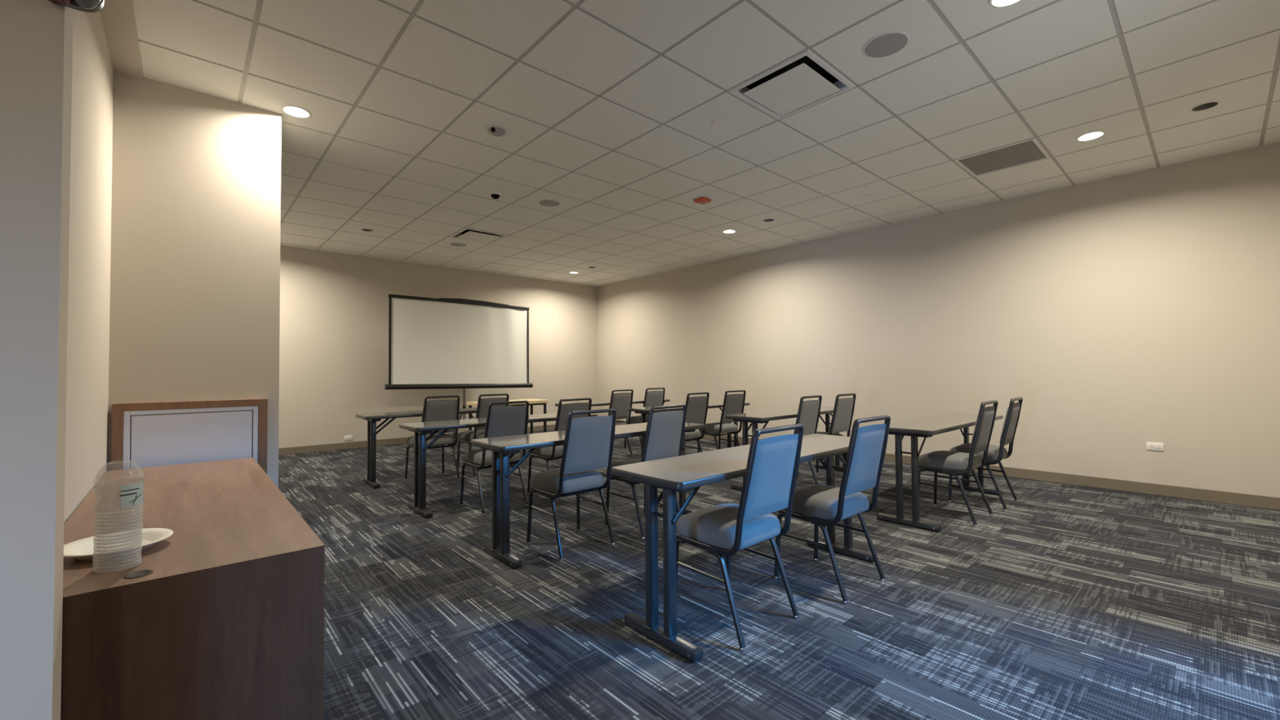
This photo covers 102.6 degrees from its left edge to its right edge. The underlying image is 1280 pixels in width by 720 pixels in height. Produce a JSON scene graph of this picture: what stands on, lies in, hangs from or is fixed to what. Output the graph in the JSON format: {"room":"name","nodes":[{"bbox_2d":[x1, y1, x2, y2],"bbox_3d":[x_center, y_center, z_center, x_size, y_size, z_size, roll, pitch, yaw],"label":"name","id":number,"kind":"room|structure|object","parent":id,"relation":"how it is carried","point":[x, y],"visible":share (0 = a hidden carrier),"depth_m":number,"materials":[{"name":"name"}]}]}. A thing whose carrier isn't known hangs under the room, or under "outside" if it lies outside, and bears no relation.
{"room":"conference room","nodes":[
{"label":"conference room","id":0,"kind":"room"},
{"bbox_2d":[0,0,73,719],"bbox_3d":[-2.328,-0.377,0.498,2.372,3.186,0.120,1,-2,-42],"label":"wall","id":1,"kind":"structure","parent":0,"point":[36,36],"depth_m":1.21,"materials":[{"name":"paint"}]},
{"bbox_2d":[48,0,105,12],"bbox_3d":[-1.371,-0.926,1.228,0.122,0.147,0.081,1,-2,-42],"label":"security camera","id":2,"kind":"object","parent":1,"relation":"attached to","point":[86,6],"visible":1,"depth_m":1.26,"materials":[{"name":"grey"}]},
{"bbox_2d":[63,8,113,524],"bbox_3d":[-3.973,-0.293,3.868,0.120,3.186,7.106,1,-2,-42],"label":"wall","id":3,"kind":"structure","parent":0,"point":[92,70],"depth_m":2.42,"materials":[{"name":"paint"}]},
{"bbox_2d":[99,0,142,78],"bbox_3d":[-2.357,-1.831,2.258,0.130,0.062,2.490,1,-2,-42],"label":"trim","id":4,"kind":"structure","parent":3,"relation":"attached to","point":[117,16],"depth_m":2.82,"materials":[{"name":"paint"}]},
{"bbox_2d":[111,398,267,474],"bbox_3d":[-2.901,0.775,3.338,0.760,1.013,0.045,1,-2,-42],"label":"framed board","id":5,"kind":"object","parent":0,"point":[144,434],"depth_m":3.31,"materials":[{"name":"brown wood"}]},
{"bbox_2d":[106,71,281,488],"bbox_3d":[-3.044,-0.306,3.553,0.850,3.186,0.420,1,-2,-42],"label":"wall","id":6,"kind":"structure","parent":0,"point":[194,313],"depth_m":3.38,"materials":[{"name":"paint"}]},
{"bbox_2d":[278,245,597,448],"bbox_3d":[-3.698,-0.185,8.943,7.271,3.186,0.120,1,-2,-42],"label":"wall","id":7,"kind":"structure","parent":0,"point":[334,332],"depth_m":8.30,"materials":[{"name":"paint"}]},
{"bbox_2d":[344,435,352,440],"bbox_3d":[-4.573,1.225,8.039,0.116,0.074,0.012,1,-2,-42],"label":"wall outlet","id":8,"kind":"object","parent":7,"relation":"attached to","point":[346,437],"visible":1,"depth_m":8.03,"materials":[{"name":"white plastic"}]},
{"bbox_2d":[278,424,555,455],"bbox_3d":[-3.604,1.355,8.897,7.141,0.105,0.010,1,-2,-42],"label":"baseboard","id":9,"kind":"structure","parent":7,"relation":"attached to","point":[323,447],"depth_m":8.01,"materials":[{"name":"rubber"}]},
{"bbox_2d":[132,0,1279,286],"bbox_3d":[-1.149,-1.952,4.489,9.406,0.360,9.996,1,-2,-42],"label":"ceiling","id":10,"kind":"structure","parent":0,"point":[619,101],"depth_m":3.65,"materials":[{"name":"tile"}]},
{"bbox_2d":[280,105,311,118],"bbox_3d":[-2.464,-1.796,3.674,0.184,0.038,0.184,1,-2,-42],"label":"recessed light","id":11,"kind":"object","parent":10,"relation":"in","point":[291,110],"visible":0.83,"depth_m":3.71,"materials":[{"name":"white plastic"}]},
{"bbox_2d":[360,228,373,231],"bbox_3d":[-3.584,-1.750,6.730,0.160,0.094,0.160,1,-2,-42],"label":"recessed light","id":12,"kind":"object","parent":10,"relation":"in","point":[362,229],"visible":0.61,"depth_m":6.77,"materials":[{"name":"white plastic"}]},
{"bbox_2d":[448,242,466,246],"bbox_3d":[-2.670,-1.691,7.519,0.244,0.010,0.244,1,-2,-42],"label":"ceiling speaker","id":13,"kind":"object","parent":10,"relation":"attached to","point":[455,244],"visible":1,"depth_m":7.49,"materials":[{"name":"metal"}]},
{"bbox_2d":[448,227,508,244],"bbox_3d":[-2.228,-1.778,7.066,0.594,0.182,0.594,1,-2,-42],"label":"ceiling vent","id":14,"kind":"object","parent":10,"relation":"in","point":[467,233],"visible":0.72,"depth_m":7.05,"materials":[{"name":"metal"}]},
{"bbox_2d":[488,190,501,199],"bbox_3d":[-1.509,-1.716,5.346,0.124,0.069,0.124,1,-2,-42],"label":"dome camera","id":15,"kind":"object","parent":10,"relation":"attached to","point":[495,194],"visible":1,"depth_m":5.31,"materials":[{"name":"white plastic"}]},
{"bbox_2d":[488,126,505,136],"bbox_3d":[-1.113,-1.767,3.982,0.125,0.036,0.124,1,-2,-42],"label":"sensor","id":16,"kind":"object","parent":10,"relation":"attached to","point":[495,131],"visible":1,"depth_m":3.95,"materials":[{"name":"white plastic"}]},
{"bbox_2d":[538,199,560,206],"bbox_3d":[-1.004,-1.742,5.689,0.244,0.010,0.244,1,-2,-42],"label":"ceiling speaker","id":17,"kind":"object","parent":10,"relation":"attached to","point":[547,202],"visible":1,"depth_m":5.67,"materials":[{"name":"metal"}]},
{"bbox_2d":[693,196,711,204],"bbox_3d":[0.685,-1.741,5.612,0.136,0.038,0.136,1,-2,-42],"label":"fire alarm","id":18,"kind":"object","parent":10,"relation":"attached to","point":[703,200],"visible":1,"depth_m":5.58,"materials":[{"name":"red plastic"}]},
{"bbox_2d":[711,120,724,126],"bbox_3d":[0.591,-1.791,3.879,0.092,0.012,0.092,1,-2,-42],"label":"sprinkler cover","id":19,"kind":"object","parent":10,"relation":"attached to","point":[717,122],"visible":1,"depth_m":3.86,"materials":[{"name":"white plastic"}]},
{"bbox_2d":[722,229,736,233],"bbox_3d":[1.202,-1.750,6.909,0.184,0.038,0.184,1,-2,-42],"label":"recessed light","id":20,"kind":"object","parent":10,"relation":"in","point":[727,231],"visible":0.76,"depth_m":6.97,"materials":[{"name":"white plastic"}]},
{"bbox_2d":[762,217,775,222],"bbox_3d":[1.609,-1.792,6.404,0.160,0.094,0.160,1,-2,-42],"label":"recessed light","id":21,"kind":"object","parent":10,"relation":"in","point":[768,220],"visible":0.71,"depth_m":6.45,"materials":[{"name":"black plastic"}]},
{"bbox_2d":[728,48,855,119],"bbox_3d":[1.010,-1.878,3.421,0.594,0.182,0.594,1,-2,-42],"label":"ceiling vent","id":22,"kind":"object","parent":10,"relation":"in","point":[803,81],"visible":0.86,"depth_m":3.41,"materials":[{"name":"metal"}]},
{"bbox_2d":[862,193,871,197],"bbox_3d":[2.444,-1.767,5.515,0.092,0.012,0.092,1,-2,-42],"label":"sprinkler cover","id":23,"kind":"object","parent":10,"relation":"attached to","point":[868,194],"visible":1,"depth_m":5.49,"materials":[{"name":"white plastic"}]},
{"bbox_2d":[862,31,909,57],"bbox_3d":[1.420,-1.817,2.960,0.244,0.010,0.244,1,-2,-42],"label":"ceiling speaker","id":24,"kind":"object","parent":10,"relation":"attached to","point":[886,44],"visible":1,"depth_m":2.94,"materials":[{"name":"metal"}]},
{"bbox_2d":[953,137,1050,176],"bbox_3d":[3.239,-1.803,4.583,0.590,0.015,0.590,1,-2,-42],"label":"ceiling vent","id":25,"kind":"object","parent":10,"relation":"in","point":[1030,150],"visible":1,"depth_m":4.56,"materials":[{"name":"metal"}]},
{"bbox_2d":[988,0,1022,8],"bbox_3d":[1.859,-1.848,2.572,0.184,0.038,0.184,1,-2,-42],"label":"recessed light","id":26,"kind":"object","parent":10,"relation":"in","point":[993,3],"visible":1,"depth_m":2.64,"materials":[{"name":"white plastic"}]},
{"bbox_2d":[1075,130,1106,141],"bbox_3d":[3.641,-1.826,4.141,0.184,0.038,0.184,1,-2,-42],"label":"recessed light","id":27,"kind":"object","parent":10,"relation":"in","point":[1093,135],"visible":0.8,"depth_m":4.17,"materials":[{"name":"white plastic"}]},
{"bbox_2d":[1188,100,1221,112],"bbox_3d":[4.061,-1.867,3.684,0.160,0.094,0.160,1,-2,-42],"label":"recessed light","id":28,"kind":"object","parent":10,"relation":"in","point":[1210,104],"visible":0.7,"depth_m":3.71,"materials":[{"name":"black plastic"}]},
{"bbox_2d":[278,429,1279,719],"bbox_3d":[0.858,1.257,2.183,9.606,0.050,16.176,1,-2,-42],"label":"floor","id":29,"kind":"structure","parent":0,"point":[1068,602],"depth_m":2.57,"materials":[{"name":"carpet"}]},
{"bbox_2d":[60,457,324,719],"bbox_3d":[-2.098,0.944,2.359,0.691,0.622,2.399,1,-2,-42],"label":"credenza","id":30,"kind":"object","parent":29,"relation":"on","point":[222,618],"visible":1,"depth_m":1.56,"materials":[{"name":"brown wood"}]},
{"bbox_2d":[92,557,142,573],"bbox_3d":[-1.545,0.606,1.516,0.102,0.012,0.102,1,-2,-42],"label":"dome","id":31,"kind":"object","parent":30,"relation":"on","point":[140,561],"visible":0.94,"depth_m":1.52,"materials":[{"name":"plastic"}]},
{"bbox_2d":[92,554,142,569],"bbox_3d":[-1.545,0.596,1.516,0.102,0.012,0.102,0,-1,5],"label":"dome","id":32,"kind":"object","parent":31,"relation":"on","point":[140,557],"visible":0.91,"depth_m":1.51,"materials":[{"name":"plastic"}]},
{"bbox_2d":[92,551,142,566],"bbox_3d":[-1.546,0.586,1.516,0.102,0.012,0.102,-1,-1,13],"label":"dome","id":33,"kind":"object","parent":32,"relation":"on","point":[140,554],"visible":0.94,"depth_m":1.51,"materials":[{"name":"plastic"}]},
{"bbox_2d":[92,547,142,562],"bbox_3d":[-1.546,0.575,1.516,0.102,0.012,0.102,-1,-2,36],"label":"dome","id":34,"kind":"object","parent":33,"relation":"on","point":[140,551],"visible":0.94,"depth_m":1.50,"materials":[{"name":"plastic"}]},
{"bbox_2d":[93,543,142,559],"bbox_3d":[-1.545,0.565,1.517,0.102,0.012,0.102,-1,-1,17],"label":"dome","id":35,"kind":"object","parent":34,"relation":"on","point":[140,548],"visible":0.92,"depth_m":1.50,"materials":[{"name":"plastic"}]},
{"bbox_2d":[93,540,142,555],"bbox_3d":[-1.546,0.555,1.518,0.102,0.012,0.102,-1,-1,6],"label":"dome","id":36,"kind":"object","parent":35,"relation":"on","point":[96,550],"visible":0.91,"depth_m":1.50,"materials":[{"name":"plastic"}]},
{"bbox_2d":[93,537,142,551],"bbox_3d":[-1.546,0.545,1.518,0.102,0.012,0.102,0,-1,-7],"label":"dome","id":37,"kind":"object","parent":36,"relation":"on","point":[94,548],"visible":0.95,"depth_m":1.51,"materials":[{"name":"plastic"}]},
{"bbox_2d":[93,533,142,547],"bbox_3d":[-1.545,0.535,1.518,0.102,0.012,0.102,0,-1,-17],"label":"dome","id":38,"kind":"object","parent":37,"relation":"on","point":[141,537],"visible":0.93,"depth_m":1.51,"materials":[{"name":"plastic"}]},
{"bbox_2d":[93,530,142,544],"bbox_3d":[-1.546,0.524,1.518,0.102,0.012,0.102,-1,-2,39],"label":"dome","id":39,"kind":"object","parent":38,"relation":"on","point":[140,534],"visible":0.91,"depth_m":1.51,"materials":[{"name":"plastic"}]},
{"bbox_2d":[93,527,142,541],"bbox_3d":[-1.545,0.514,1.518,0.102,0.012,0.102,-1,-1,32],"label":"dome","id":40,"kind":"object","parent":39,"relation":"on","point":[139,530],"visible":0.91,"depth_m":1.50,"materials":[{"name":"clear plastic"}]},
{"bbox_2d":[93,523,142,537],"bbox_3d":[-1.544,0.504,1.519,0.102,0.012,0.102,-1,-1,28],"label":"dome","id":41,"kind":"object","parent":40,"relation":"on","point":[97,532],"visible":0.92,"depth_m":1.51,"materials":[{"name":"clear plastic"}]},
{"bbox_2d":[93,520,142,533],"bbox_3d":[-1.545,0.494,1.520,0.102,0.012,0.102,-1,-2,40],"label":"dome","id":42,"kind":"object","parent":41,"relation":"on","point":[97,529],"visible":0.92,"depth_m":1.51,"materials":[{"name":"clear plastic"}]},
{"bbox_2d":[93,516,142,530],"bbox_3d":[-1.545,0.484,1.519,0.102,0.012,0.102,0,-1,-22],"label":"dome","id":43,"kind":"object","parent":42,"relation":"on","point":[139,519],"visible":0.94,"depth_m":1.51,"materials":[{"name":"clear plastic"}]},
{"bbox_2d":[94,513,143,526],"bbox_3d":[-1.545,0.473,1.520,0.102,0.012,0.102,-1,-1,30],"label":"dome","id":44,"kind":"object","parent":43,"relation":"on","point":[142,517],"visible":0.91,"depth_m":1.51,"materials":[{"name":"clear plastic"}]},
{"bbox_2d":[94,510,143,523],"bbox_3d":[-1.545,0.463,1.521,0.102,0.012,0.102,-1,-2,35],"label":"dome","id":45,"kind":"object","parent":44,"relation":"on","point":[142,513],"visible":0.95,"depth_m":1.51,"materials":[{"name":"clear plastic"}]},
{"bbox_2d":[94,506,143,519],"bbox_3d":[-1.545,0.453,1.522,0.102,0.012,0.102,1,-2,-36],"label":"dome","id":46,"kind":"object","parent":45,"relation":"on","point":[140,508],"visible":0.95,"depth_m":1.51,"materials":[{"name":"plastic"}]},
{"bbox_2d":[94,504,143,515],"bbox_3d":[-1.545,0.443,1.521,0.102,0.012,0.102,-1,-1,18],"label":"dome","id":47,"kind":"object","parent":46,"relation":"on","point":[140,505],"visible":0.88,"depth_m":1.50,"materials":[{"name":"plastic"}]},
{"bbox_2d":[93,477,144,512],"bbox_3d":[-1.546,0.400,1.521,0.105,0.078,0.106,1,-2,-42],"label":"printed sleeve","id":48,"kind":"object","parent":47,"relation":"on","point":[131,495],"visible":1,"depth_m":1.50,"materials":[{"name":"white paper"}]},
{"bbox_2d":[63,528,173,560],"bbox_3d":[-1.695,0.601,1.659,0.272,0.031,0.272,1,-2,-42],"label":"serving plate","id":49,"kind":"object","parent":30,"relation":"on","point":[82,549],"visible":0.73,"depth_m":1.68,"materials":[{"name":"ceramic"}]},
{"bbox_2d":[62,457,324,608],"bbox_3d":[-2.100,0.649,2.365,0.691,0.028,2.399,1,-2,-42],"label":"countertop","id":50,"kind":"structure","parent":30,"relation":"on","point":[224,517],"depth_m":1.91,"materials":[{"name":"brown wood"}]},
{"bbox_2d":[404,395,460,479],"bbox_3d":[-2.286,0.860,5.672,0.448,0.938,0.503,1,-2,-44],"label":"banquet chair","id":51,"kind":"object","parent":29,"relation":"on","point":[436,410],"visible":0.63,"depth_m":5.59,"materials":[{"name":"grey fabric"}]},
{"bbox_2d":[355,405,520,488],"bbox_3d":[-2.251,0.963,5.986,1.832,0.745,0.459,1,-2,-42],"label":"table","id":52,"kind":"object","parent":29,"relation":"on","point":[371,418],"visible":0.52,"depth_m":5.41,"materials":[{"name":"laminate"}]},
{"bbox_2d":[384,293,533,439],"bbox_3d":[-3.021,0.175,8.770,0.577,2.450,2.520,-1,-2,40],"label":"projection screen","id":53,"kind":"object","parent":29,"relation":"on","point":[434,343],"visible":0.93,"depth_m":8.62,"materials":[{"name":"fabric"}]},
{"bbox_2d":[456,393,508,478],"bbox_3d":[-1.849,0.865,6.061,0.504,0.938,0.448,-2,-2,44],"label":"banquet chair","id":54,"kind":"object","parent":29,"relation":"on","point":[465,437],"visible":0.34,"depth_m":5.89,"materials":[{"name":"grey fabric"}]},
{"bbox_2d":[459,400,528,515],"bbox_3d":[-1.282,0.829,4.558,0.448,0.938,0.503,1,-2,-44],"label":"banquet chair","id":55,"kind":"object","parent":29,"relation":"on","point":[502,421],"visible":0.75,"depth_m":4.42,"materials":[{"name":"fabric"}]},
{"bbox_2d":[399,413,597,518],"bbox_3d":[-1.268,0.932,4.893,1.832,0.745,0.459,1,-2,-42],"label":"table","id":56,"kind":"object","parent":29,"relation":"on","point":[420,429],"visible":0.56,"depth_m":4.37,"materials":[{"name":"laminate"}]},
{"bbox_2d":[466,399,548,450],"bbox_3d":[-2.057,1.009,8.018,1.140,0.738,0.500,1,-2,-42],"label":"table","id":57,"kind":"object","parent":29,"relation":"on","point":[531,402],"visible":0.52,"depth_m":8.12,"materials":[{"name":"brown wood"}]},
{"bbox_2d":[527,397,591,502],"bbox_3d":[-0.771,0.834,4.979,0.504,0.938,0.448,-2,-2,44],"label":"banquet chair","id":58,"kind":"object","parent":29,"relation":"on","point":[550,453],"visible":0.48,"depth_m":4.81,"materials":[{"name":"fabric"}]},
{"bbox_2d":[526,408,616,560],"bbox_3d":[-0.462,0.801,3.521,0.448,0.938,0.503,1,-2,-42],"label":"banquet chair","id":59,"kind":"object","parent":29,"relation":"on","point":[588,442],"visible":1,"depth_m":3.40,"materials":[{"name":"fabric"}]},
{"bbox_2d":[471,422,704,568],"bbox_3d":[-0.287,0.902,3.812,1.832,0.745,0.459,1,-2,-42],"label":"table","id":60,"kind":"object","parent":29,"relation":"on","point":[503,448],"visible":0.66,"depth_m":3.29,"materials":[{"name":"laminate"}]},
{"bbox_2d":[555,398,670,406],"bbox_3d":[-0.355,0.984,7.562,1.832,0.745,0.459,1,-2,-42],"label":"table","id":61,"kind":"object","parent":29,"relation":"on","point":[634,401],"visible":0.18,"depth_m":7.43,"materials":[{"name":"metal"}]},
{"bbox_2d":[608,389,633,456],"bbox_3d":[-0.396,0.880,7.184,0.448,0.938,0.504,1,-2,-44],"label":"banquet chair","id":62,"kind":"object","parent":29,"relation":"on","point":[620,402],"visible":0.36,"depth_m":7.06,"materials":[{"name":"grey fabric"}]},
{"bbox_2d":[624,387,665,448],"bbox_3d":[0.079,0.890,7.813,0.448,0.938,0.503,1,-2,-42],"label":"banquet chair","id":63,"kind":"object","parent":29,"relation":"on","point":[652,398],"visible":0.33,"depth_m":7.66,"materials":[{"name":"fabric"}]},
{"bbox_2d":[604,404,686,539],"bbox_3d":[0.052,0.806,3.924,0.448,0.938,0.504,1,-2,-44],"label":"banquet chair","id":64,"kind":"object","parent":29,"relation":"on","point":[664,432],"visible":0.53,"depth_m":3.78,"materials":[{"name":"fabric"}]},
{"bbox_2d":[628,401,749,454],"bbox_3d":[0.686,0.957,6.601,1.832,0.745,0.459,1,-2,-42],"label":"table","id":65,"kind":"object","parent":29,"relation":"on","point":[642,411],"visible":0.2,"depth_m":6.13,"materials":[{"name":"laminate"}]},
{"bbox_2d":[685,391,709,452],"bbox_3d":[0.515,0.850,6.080,0.448,0.938,0.503,1,-2,-44],"label":"banquet chair","id":66,"kind":"object","parent":29,"relation":"on","point":[696,406],"visible":0.38,"depth_m":5.96,"materials":[{"name":"grey fabric"}]},
{"bbox_2d":[697,390,746,453],"bbox_3d":[1.066,0.859,6.663,0.448,0.938,0.504,1,-2,-39],"label":"banquet chair","id":67,"kind":"object","parent":29,"relation":"on","point":[734,403],"visible":0.79,"depth_m":6.53,"materials":[{"name":"grey fabric"}]},
{"bbox_2d":[675,423,804,651],"bbox_3d":[0.471,0.772,2.465,0.448,0.938,0.504,1,-2,-42],"label":"banquet chair","id":68,"kind":"object","parent":29,"relation":"on","point":[772,466],"visible":0.96,"depth_m":2.34,"materials":[{"name":"fabric"}]},
{"bbox_2d":[611,433,874,662],"bbox_3d":[0.695,0.874,2.805,1.832,0.745,0.459,1,-2,-42],"label":"table","id":69,"kind":"object","parent":29,"relation":"on","point":[686,473],"visible":0.8,"depth_m":2.29,"materials":[{"name":"grey laminate"}]},
{"bbox_2d":[725,405,854,490],"bbox_3d":[1.682,0.927,5.548,1.832,0.745,0.459,1,-2,-42],"label":"table","id":70,"kind":"object","parent":29,"relation":"on","point":[761,417],"visible":0.44,"depth_m":5.10,"materials":[{"name":"laminate"}]},
{"bbox_2d":[793,395,822,489],"bbox_3d":[1.524,0.824,5.184,0.448,0.938,0.503,1,-2,-43],"label":"banquet chair","id":71,"kind":"object","parent":29,"relation":"on","point":[808,413],"visible":0.27,"depth_m":5.04,"materials":[{"name":"grey fabric"}]},
{"bbox_2d":[796,393,856,479],"bbox_3d":[2.020,0.829,5.558,0.448,0.938,0.504,1,-2,-41],"label":"banquet chair","id":72,"kind":"object","parent":29,"relation":"on","point":[843,410],"visible":0.36,"depth_m":5.41,"materials":[{"name":"grey fabric"}]},
{"bbox_2d":[773,415,890,604],"bbox_3d":[1.089,0.777,2.895,0.448,0.938,0.503,1,-2,-40],"label":"banquet chair","id":73,"kind":"object","parent":29,"relation":"on","point":[867,447],"visible":0.94,"depth_m":2.77,"materials":[{"name":"fabric"}]},
{"bbox_2d":[876,413,1003,531],"bbox_3d":[2.648,0.897,4.460,1.832,0.745,0.459,1,-2,-42],"label":"table","id":74,"kind":"object","parent":29,"relation":"on","point":[928,426],"visible":0.74,"depth_m":3.95,"materials":[{"name":"laminate"}]},
{"bbox_2d":[918,400,998,526],"bbox_3d":[2.575,0.795,4.165,0.448,0.938,0.503,1,-2,-42],"label":"banquet chair","id":75,"kind":"object","parent":29,"relation":"on","point":[962,463],"visible":0.93,"depth_m":4.06,"materials":[{"name":"fabric"}]},
{"bbox_2d":[948,396,1022,511],"bbox_3d":[3.093,0.800,4.586,0.448,0.938,0.503,1,-2,-44],"label":"banquet chair","id":76,"kind":"object","parent":29,"relation":"on","point":[996,454],"visible":0.79,"depth_m":4.44,"materials":[{"name":"fabric"}]},
{"bbox_2d":[596,142,1279,497],"bbox_3d":[2.384,-0.253,7.660,0.120,3.186,10.116,1,-2,-42],"label":"wall","id":77,"kind":"structure","parent":0,"point":[1124,313],"depth_m":5.48,"materials":[{"name":"paint"}]},
{"bbox_2d":[700,434,1279,510],"bbox_3d":[2.345,1.287,7.584,0.010,0.105,9.876,1,-2,-42],"label":"baseboard","id":78,"kind":"structure","parent":77,"relation":"attached to","point":[1204,495],"depth_m":4.91,"materials":[{"name":"rubber"}]},
{"bbox_2d":[1146,441,1164,451],"bbox_3d":[4.824,0.810,4.798,0.012,0.074,0.116,1,-2,-42],"label":"wall outlet","id":79,"kind":"object","parent":77,"relation":"attached to","point":[1149,446],"visible":1,"depth_m":4.79,"materials":[{"name":"white plastic"}]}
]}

